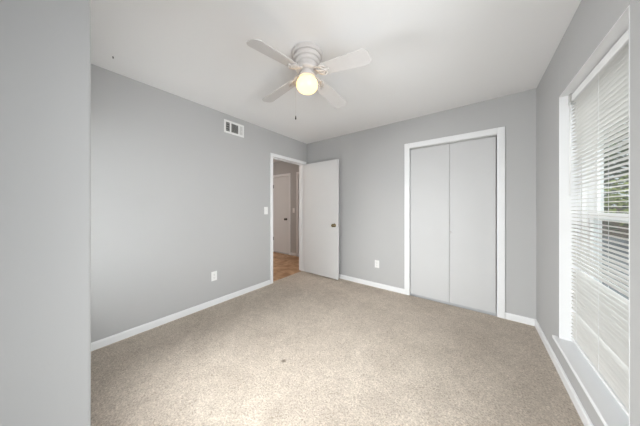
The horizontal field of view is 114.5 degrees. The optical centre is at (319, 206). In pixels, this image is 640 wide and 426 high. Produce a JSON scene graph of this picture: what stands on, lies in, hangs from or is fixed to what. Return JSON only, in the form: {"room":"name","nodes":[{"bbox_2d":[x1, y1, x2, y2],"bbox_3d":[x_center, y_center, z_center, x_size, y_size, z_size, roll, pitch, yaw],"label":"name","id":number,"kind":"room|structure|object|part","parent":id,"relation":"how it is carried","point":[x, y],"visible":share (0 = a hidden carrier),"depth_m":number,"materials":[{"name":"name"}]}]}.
{"room":"empty bedroom","nodes":[
{"label":"empty bedroom","id":0,"kind":"room"},
{"bbox_2d":[0,0,90,425],"bbox_3d":[-2.107,0.042,0.239,1.563,2.520,2.338,0,0,37],"label":"wall","id":1,"kind":"structure","parent":0,"point":[45,45],"depth_m":0.62,"materials":[{"name":"grey paint"}]},
{"bbox_2d":[91,64,306,342],"bbox_3d":[-1.856,0.042,1.962,0.115,2.520,5.388,0,0,37],"label":"wall","id":2,"kind":"structure","parent":0,"point":[178,199],"depth_m":2.18,"materials":[{"name":"grey paint"}]},
{"bbox_2d":[91,280,269,350],"bbox_3d":[-1.406,1.188,2.450,0.013,0.068,2.034,0,0,37],"label":"baseboard","id":3,"kind":"structure","parent":2,"relation":"attached to","point":[117,337],"depth_m":2.17,"materials":[{"name":"white paint"}]},
{"bbox_2d":[211,271,216,280],"bbox_3d":[-1.320,0.862,2.567,0.008,0.115,0.070,0,0,37],"label":"wall outlet","id":4,"kind":"object","parent":2,"relation":"attached to","point":[213,274],"visible":1,"depth_m":2.57,"materials":[{"name":"white plastic"}]},
{"bbox_2d":[224,119,243,137],"bbox_3d":[-1.152,-1.058,2.777,0.023,0.170,0.286,0,0,37],"label":"air vent","id":5,"kind":"object","parent":2,"relation":"in","point":[230,127],"visible":1,"depth_m":2.77,"materials":[{"name":"white plastic"}]},
{"bbox_2d":[270,153,305,283],"bbox_3d":[-0.580,0.180,3.647,0.147,2.084,0.863,0,0,37],"label":"door frame","id":6,"kind":"structure","parent":2,"relation":"attached to","point":[301,164],"depth_m":3.87,"materials":[{"name":"white paint"}]},
{"bbox_2d":[304,159,338,279],"bbox_3d":[0.005,0.206,3.653,0.780,2.004,0.177,0,0,37],"label":"door","id":7,"kind":"structure","parent":6,"relation":"attached to","point":[321,179],"depth_m":3.60,"materials":[{"name":"white paint"}]},
{"bbox_2d":[273,161,298,256],"bbox_3d":[-0.745,0.042,5.317,2.394,2.520,0.120,0,0,37],"label":"wall","id":8,"kind":"structure","parent":0,"point":[280,167],"depth_m":5.21,"materials":[{"name":"grey paint"}]},
{"bbox_2d":[273,176,288,253],"bbox_3d":[-1.056,0.199,5.470,0.640,2.006,0.106,0,0,37],"label":"door","id":9,"kind":"structure","parent":8,"relation":"in","point":[280,184],"depth_m":5.47,"materials":[{"name":"white paint"}]},
{"bbox_2d":[273,172,298,255],"bbox_3d":[-0.639,0.178,5.203,1.736,2.088,0.094,0,0,37],"label":"door frame","id":10,"kind":"structure","parent":8,"relation":"attached to","point":[297,173],"depth_m":5.10,"materials":[{"name":"white paint"}]},
{"bbox_2d":[91,0,580,162],"bbox_3d":[-1.311,-1.278,1.921,5.791,0.120,6.280,0,0,37],"label":"ceiling","id":11,"kind":"structure","parent":0,"point":[428,57],"depth_m":1.58,"materials":[{"name":"white paint"}]},
{"bbox_2d":[246,39,370,119],"bbox_3d":[-0.092,-0.956,1.634,0.808,0.524,0.776,0,0,-7],"label":"ceiling fan","id":12,"kind":"object","parent":11,"relation":"hanging from","point":[306,56],"visible":1,"depth_m":1.55,"materials":[{"name":"white metal"}]},
{"bbox_3d":[-0.300,-1.019,1.380,0.128,0.006,0.391,16,17,35],"label":"blade","id":13,"kind":"part","parent":12,"relation":"part of","materials":[{"name":"white wood"}]},
{"bbox_3d":[-0.358,-1.019,1.826,0.391,0.006,0.128,-9,8,37],"label":"blade","id":14,"kind":"part","parent":12,"relation":"part of","materials":[{"name":"white wood"}]},
{"bbox_3d":[-0.102,-0.972,1.633,0.166,0.121,0.166,0,0,37],"label":"light globe","id":15,"kind":"part","parent":12,"relation":"part of","materials":[{"name":"yellow"}]},
{"bbox_3d":[0.100,-1.019,1.882,0.128,0.006,0.391,-16,-17,36],"label":"blade","id":16,"kind":"part","parent":12,"relation":"part of","materials":[{"name":"white wood"}]},
{"bbox_3d":[0.166,-1.019,1.457,0.391,0.006,0.128,8,-8,33],"label":"blade","id":17,"kind":"part","parent":12,"relation":"part of","materials":[{"name":"white wood"}]},
{"bbox_2d":[91,252,583,425],"bbox_3d":[-1.349,1.262,1.949,5.496,0.080,5.980,0,0,37],"label":"floor","id":18,"kind":"structure","parent":0,"point":[302,348],"depth_m":1.58,"materials":[{"name":"beige carpet"}]},
{"bbox_2d":[307,89,535,318],"bbox_3d":[1.018,0.042,3.093,3.102,2.520,0.115,0,0,37],"label":"wall","id":19,"kind":"structure","parent":0,"point":[371,161],"depth_m":2.90,"materials":[{"name":"grey paint"}]},
{"bbox_2d":[339,274,403,293],"bbox_3d":[0.464,1.188,3.432,1.808,0.068,0.013,0,0,37],"label":"baseboard","id":20,"kind":"structure","parent":19,"relation":"attached to","point":[357,280],"depth_m":3.16,"materials":[{"name":"white paint"}]},
{"bbox_2d":[375,260,378,267],"bbox_3d":[0.866,0.868,3.131,0.070,0.115,0.008,0,0,37],"label":"wall outlet","id":21,"kind":"object","parent":19,"relation":"attached to","point":[376,261],"visible":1,"depth_m":3.13,"materials":[{"name":"white plastic"}]},
{"bbox_2d":[410,135,496,312],"bbox_3d":[1.617,0.192,2.584,0.916,2.008,0.058,0,0,37],"label":"door","id":22,"kind":"structure","parent":19,"relation":"in","point":[453,184],"depth_m":2.55,"materials":[{"name":"paint"}]},
{"bbox_3d":[1.447,0.200,2.730,0.461,1.992,0.030,0,0,37],"label":"panel","id":23,"kind":"part","parent":22,"relation":"part of","materials":[{"name":"paint"}]},
{"bbox_3d":[1.808,0.200,2.457,0.440,1.992,0.030,0,0,37],"label":"panel","id":24,"kind":"part","parent":22,"relation":"part of","materials":[{"name":"paint"}]},
{"bbox_2d":[404,126,504,318],"bbox_3d":[1.639,0.171,2.613,1.054,2.103,0.131,0,0,37],"label":"door frame","id":25,"kind":"structure","parent":19,"relation":"attached to","point":[500,131],"depth_m":2.32,"materials":[{"name":"white paint"}]},
{"bbox_2d":[505,312,535,325],"bbox_3d":[2.121,1.188,2.178,0.238,0.068,0.013,0,0,37],"label":"baseboard","id":26,"kind":"structure","parent":19,"relation":"attached to","point":[508,316],"depth_m":2.17,"materials":[{"name":"white paint"}]},
{"bbox_2d":[411,293,496,315],"bbox_3d":[1.833,0.042,2.890,1.555,2.520,0.545,0,0,37],"label":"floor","id":27,"kind":"structure","parent":0,"point":[415,295],"depth_m":2.62,"materials":[{"name":"grey paint"}]},
{"bbox_2d":[536,0,639,425],"bbox_3d":[0.920,0.042,0.232,0.195,2.520,6.280,0,0,37],"label":"wall","id":28,"kind":"structure","parent":0,"point":[592,20],"depth_m":1.35,"materials":[{"name":"grey paint"}]},
{"bbox_2d":[535,320,593,425],"bbox_3d":[0.620,1.188,0.007,0.013,0.068,5.260,0,0,37],"label":"baseboard","id":29,"kind":"structure","parent":28,"relation":"attached to","point":[577,403],"depth_m":1.39,"materials":[{"name":"white paint"}]},
{"bbox_2d":[552,335,628,425],"bbox_3d":[1.546,0.989,1.161,0.132,0.022,0.945,0,0,37],"label":"window sill","id":30,"kind":"structure","parent":28,"relation":"attached to","point":[604,403],"depth_m":1.12,"materials":[{"name":"white paint"}]},
{"bbox_2d":[559,5,629,425],"bbox_3d":[1.558,0.079,1.153,0.102,1.796,0.882,0,0,37],"label":"trim","id":31,"kind":"structure","parent":28,"relation":"attached to","point":[566,215],"depth_m":1.50,"materials":[{"name":"white paint"}]},
{"bbox_2d":[581,131,628,283],"bbox_3d":[1.634,0.091,1.095,0.087,1.818,0.881,0,0,37],"label":"window","id":32,"kind":"structure","parent":28,"relation":"in","point":[595,209],"depth_m":1.41,"materials":[{"name":"white plastic"}]},
{"bbox_3d":[1.634,0.091,1.095,0.087,1.818,0.881,0,0,37],"label":"frame","id":33,"kind":"part","parent":32,"relation":"part of","materials":[{"name":"white plastic"}]},
{"bbox_2d":[568,28,628,416],"bbox_3d":[1.571,0.066,1.147,0.054,1.767,0.863,0,0,37],"label":"window blind","id":34,"kind":"object","parent":32,"relation":"attached to","point":[600,330],"visible":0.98,"depth_m":1.13,"materials":[{"name":"white plastic"}]},
{"bbox_3d":[1.573,0.942,1.142,0.032,0.016,0.857,0,0,37],"label":"rail","id":35,"kind":"part","parent":34,"relation":"part of","materials":[{"name":"white plastic"}]},
{"bbox_3d":[1.573,0.100,1.142,0.036,1.680,0.001,0,0,37],"label":"ladder cord","id":36,"kind":"part","parent":34,"relation":"part of","materials":[{"name":"white plastic"}]},
{"bbox_3d":[1.630,0.502,1.098,0.028,0.933,0.819,0,0,37],"label":"sash","id":37,"kind":"part","parent":32,"relation":"part of","materials":[{"name":"white plastic"}]},
{"bbox_3d":[1.654,-0.351,1.080,0.028,0.871,0.819,0,0,37],"label":"sash","id":38,"kind":"part","parent":32,"relation":"part of","materials":[{"name":"white plastic"}]},
{"label":"outside","id":39,"kind":"structure","parent":0,"visible":0},
{"bbox_2d":[602,236,628,299],"bbox_3d":[27.991,1.522,3.268,39.309,0.100,51.000,0,0,37],"label":"ground","id":40,"kind":"structure","parent":39,"point":[605,237],"depth_m":6.12,"materials":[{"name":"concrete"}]},
{"bbox_2d":[602,118,628,233],"bbox_3d":[9.527,-1.581,7.609,3.741,6.112,3.698,0,0,37],"label":"tree","id":41,"kind":"object","parent":40,"relation":"on","point":[624,150],"visible":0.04,"depth_m":6.51,"materials":[{"name":"green plant"}]},
{"bbox_2d":[602,207,628,237],"bbox_3d":[15.942,0.672,8.720,13.295,1.600,0.170,0,0,37],"label":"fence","id":42,"kind":"object","parent":40,"relation":"on","point":[603,223],"visible":0.04,"depth_m":9.86,"materials":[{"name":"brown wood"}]},
{"bbox_2d":[604,175,628,224],"bbox_3d":[8.087,0.269,5.146,1.650,2.423,1.587,0,0,37],"label":"shrub","id":43,"kind":"object","parent":40,"relation":"on","point":[623,182],"visible":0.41,"depth_m":5.30,"materials":[{"name":"green plant"}]}
]}

